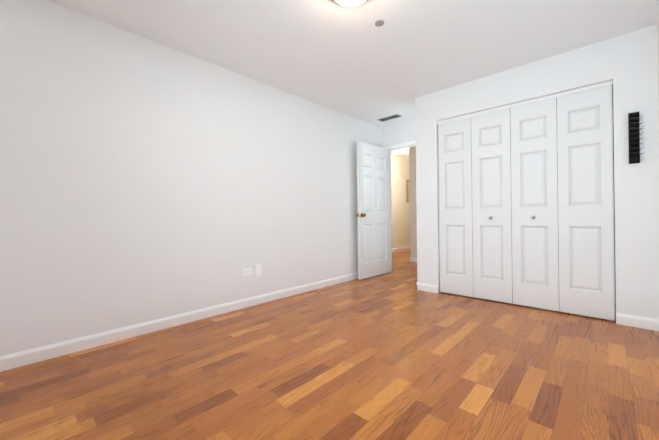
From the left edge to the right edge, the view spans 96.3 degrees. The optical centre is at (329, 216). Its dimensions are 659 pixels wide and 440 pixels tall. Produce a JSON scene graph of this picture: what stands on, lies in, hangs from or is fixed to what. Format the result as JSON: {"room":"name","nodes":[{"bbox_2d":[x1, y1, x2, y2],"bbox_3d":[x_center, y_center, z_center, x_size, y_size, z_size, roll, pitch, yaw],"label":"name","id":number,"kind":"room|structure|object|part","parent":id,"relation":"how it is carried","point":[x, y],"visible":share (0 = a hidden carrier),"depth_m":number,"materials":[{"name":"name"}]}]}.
{"room":"empty bedroom","nodes":[
{"label":"empty bedroom","id":0,"kind":"room"},
{"bbox_2d":[0,0,381,355],"bbox_3d":[-0.821,-0.268,3.245,0.115,2.427,5.146,-1,0,43],"label":"wall","id":1,"kind":"structure","parent":0,"point":[142,179],"depth_m":2.42,"materials":[{"name":"paint"}]},
{"bbox_2d":[0,272,357,371],"bbox_3d":[-0.760,0.899,3.200,0.013,0.092,4.916,-1,0,43],"label":"baseboard","id":2,"kind":"structure","parent":1,"relation":"attached to","point":[25,357],"depth_m":2.39,"materials":[{"name":"paint"}]},
{"bbox_2d":[242,268,251,275],"bbox_3d":[-0.865,0.577,3.096,0.009,0.072,0.115,-1,0,43],"label":"duplex electrical outlet","id":3,"kind":"object","parent":1,"relation":"attached to","point":[246,271],"visible":1,"depth_m":3.09,"materials":[{"name":"white plastic"}]},
{"bbox_2d":[256,264,261,275],"bbox_3d":[-0.765,0.578,3.198,0.016,0.115,0.072,-1,0,43],"label":"jack","id":4,"kind":"object","parent":1,"relation":"attached to","point":[258,270],"visible":1,"depth_m":3.19,"materials":[{"name":"white plastic"}]},
{"bbox_2d":[0,249,658,439],"bbox_3d":[1.517,0.950,4.350,4.599,0.060,9.935,-1,0,43],"label":"floor","id":5,"kind":"structure","parent":0,"point":[394,354],"depth_m":1.72,"materials":[{"name":"brown wood"}]},
{"bbox_2d":[48,0,658,127],"bbox_3d":[0.327,-1.556,2.160,3.299,0.120,5.146,-1,0,43],"label":"ceiling","id":6,"kind":"structure","parent":0,"point":[356,62],"depth_m":2.45,"materials":[{"name":"paint"}]},
{"bbox_2d":[332,0,367,6],"bbox_3d":[0.141,-1.439,1.902,0.330,0.108,0.330,-1,0,43],"label":"ceiling light","id":7,"kind":"object","parent":6,"relation":"attached to","point":[349,3],"visible":1,"depth_m":1.96,"materials":[{"name":"white glass"}]},
{"bbox_2d":[375,20,383,26],"bbox_3d":[0.387,-1.492,2.282,0.072,0.007,0.072,-1,0,43],"label":"detector","id":8,"kind":"object","parent":6,"relation":"attached to","point":[378,23],"visible":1,"depth_m":2.27,"materials":[{"name":"grey plastic"}]},
{"bbox_2d":[377,114,402,121],"bbox_3d":[0.909,-1.497,4.480,0.360,0.006,0.150,-1,0,43],"label":"ceiling vent","id":9,"kind":"object","parent":6,"relation":"in","point":[391,117],"visible":1,"depth_m":4.46,"materials":[{"name":"metal"}]},
{"bbox_2d":[382,127,385,147],"bbox_3d":[0.968,-0.287,5.017,0.079,2.427,0.115,-1,0,43],"label":"wall","id":10,"kind":"structure","parent":0,"point":[383,137],"depth_m":4.98,"materials":[{"name":"paint"}]},
{"bbox_2d":[391,148,408,159],"bbox_3d":[3.067,-1.667,6.045,4.599,0.100,5.304,-1,0,43],"label":"ceiling","id":11,"kind":"structure","parent":0,"point":[402,153],"depth_m":7.47,"materials":[{"name":"paint"}]},
{"bbox_2d":[391,155,409,248],"bbox_3d":[1.445,-0.336,7.574,0.115,2.520,5.304,-1,0,43],"label":"wall","id":12,"kind":"structure","parent":0,"point":[400,205],"depth_m":7.98,"materials":[{"name":"paint"}]},
{"bbox_2d":[392,246,409,251],"bbox_3d":[1.602,0.876,7.632,0.013,0.092,4.784,-1,0,43],"label":"baseboard","id":13,"kind":"structure","parent":12,"relation":"attached to","point":[407,247],"depth_m":7.96,"materials":[{"name":"paint"}]},
{"bbox_2d":[406,180,409,201],"bbox_3d":[2.326,-0.723,8.420,0.024,0.635,0.500,-1,0,43],"label":"framed picture","id":14,"kind":"object","parent":12,"relation":"attached to","point":[407,190],"visible":0.35,"depth_m":8.27,"materials":[{"name":"brown wood"}]},
{"bbox_3d":[2.321,-0.723,8.425,0.009,0.575,0.440,-1,0,43],"label":"panel","id":15,"kind":"part","parent":14,"relation":"part of","materials":[{"name":"beige"}]},
{"bbox_2d":[409,146,416,257],"bbox_3d":[2.919,-0.356,4.964,3.364,2.520,0.115,-1,0,43],"label":"wall","id":16,"kind":"structure","parent":0,"point":[413,207],"depth_m":6.02,"materials":[{"name":"paint"}]},
{"bbox_2d":[410,257,416,261],"bbox_3d":[2.855,0.859,4.948,3.229,0.092,0.013,-1,0,43],"label":"baseboard","id":17,"kind":"structure","parent":16,"relation":"attached to","point":[413,259],"depth_m":6.01,"materials":[{"name":"paint"}]},
{"bbox_2d":[415,96,425,283],"bbox_3d":[1.450,-0.293,4.030,0.115,2.427,0.899,-1,0,43],"label":"wall","id":18,"kind":"structure","parent":0,"point":[420,196],"depth_m":3.70,"materials":[{"name":"paint"}]},
{"bbox_2d":[386,85,615,302],"bbox_3d":[2.089,-0.301,3.969,2.990,2.427,0.115,-1,0,43],"label":"wall","id":19,"kind":"structure","parent":0,"point":[401,133],"depth_m":4.72,"materials":[{"name":"paint"}]},
{"bbox_2d":[383,140,415,270],"bbox_3d":[1.320,-0.130,4.686,0.972,2.105,0.148,-1,0,43],"label":"door frame","id":20,"kind":"structure","parent":19,"relation":"attached to","point":[398,148],"depth_m":4.97,"materials":[{"name":"paint"}]},
{"bbox_2d":[356,141,390,279],"bbox_3d":[0.702,-0.095,4.614,0.165,2.030,0.819,-1,0,44],"label":"bedroom door","id":21,"kind":"structure","parent":20,"relation":"attached to","point":[373,201],"depth_m":4.57,"materials":[{"name":"paint"}]},
{"bbox_2d":[424,24,658,318],"bbox_3d":[1.935,-0.300,3.040,1.946,2.427,0.115,-1,0,43],"label":"wall","id":22,"kind":"structure","parent":0,"point":[635,71],"depth_m":2.48,"materials":[{"name":"paint"}]},
{"bbox_2d":[436,95,615,292],"bbox_3d":[1.899,-0.126,3.076,1.544,2.080,0.113,-1,0,43],"label":"liner","id":23,"kind":"object","parent":22,"relation":"attached to","point":[438,201],"visible":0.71,"depth_m":3.57,"materials":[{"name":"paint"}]},
{"bbox_2d":[437,81,614,321],"bbox_3d":[1.886,-0.125,3.062,1.539,2.078,0.078,-1,0,43],"label":"bifold closet door","id":24,"kind":"structure","parent":23,"relation":"attached to","point":[526,201],"depth_m":2.93,"materials":[{"name":"paint"}]},
{"bbox_3d":[1.476,-0.108,3.466,0.380,2.030,0.035,-1,0,43],"label":"panel","id":25,"kind":"part","parent":24,"relation":"part of","materials":[{"name":"paint"}]},
{"bbox_3d":[1.756,-0.111,3.204,0.380,2.030,0.035,-1,0,43],"label":"panel","id":26,"kind":"part","parent":24,"relation":"part of","materials":[{"name":"paint"}]},
{"bbox_3d":[1.884,-1.148,3.074,1.539,0.032,0.027,-1,0,43],"label":"track rail","id":27,"kind":"part","parent":24,"relation":"part of","materials":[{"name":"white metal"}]},
{"bbox_3d":[2.036,-0.115,2.942,0.380,2.030,0.035,-1,0,43],"label":"panel","id":28,"kind":"part","parent":24,"relation":"part of","materials":[{"name":"paint"}]},
{"bbox_3d":[2.316,-0.119,2.680,0.380,2.030,0.035,-1,0,43],"label":"panel","id":29,"kind":"part","parent":24,"relation":"part of","materials":[{"name":"paint"}]},
{"bbox_2d":[416,282,658,330],"bbox_3d":[2.126,0.866,3.322,2.074,0.092,0.797,-1,0,43],"label":"baseboard","id":30,"kind":"structure","parent":22,"relation":"attached to","point":[638,321],"depth_m":2.44,"materials":[{"name":"paint"}]},
{"bbox_2d":[628,112,643,163],"bbox_3d":[2.498,-0.644,2.408,0.083,0.414,0.034,-1,0,43],"label":"rack","id":31,"kind":"object","parent":22,"relation":"attached to","point":[634,136],"visible":0.92,"depth_m":2.41,"materials":[{"name":"black plastic"}]},
{"bbox_2d":[657,20,658,118],"bbox_3d":[1.506,-0.297,1.071,0.115,2.427,5.146,-1,0,43],"label":"wall","id":32,"kind":"structure","parent":0,"point":[658,63],"depth_m":2.31,"materials":[{"name":"paint"}]}
]}

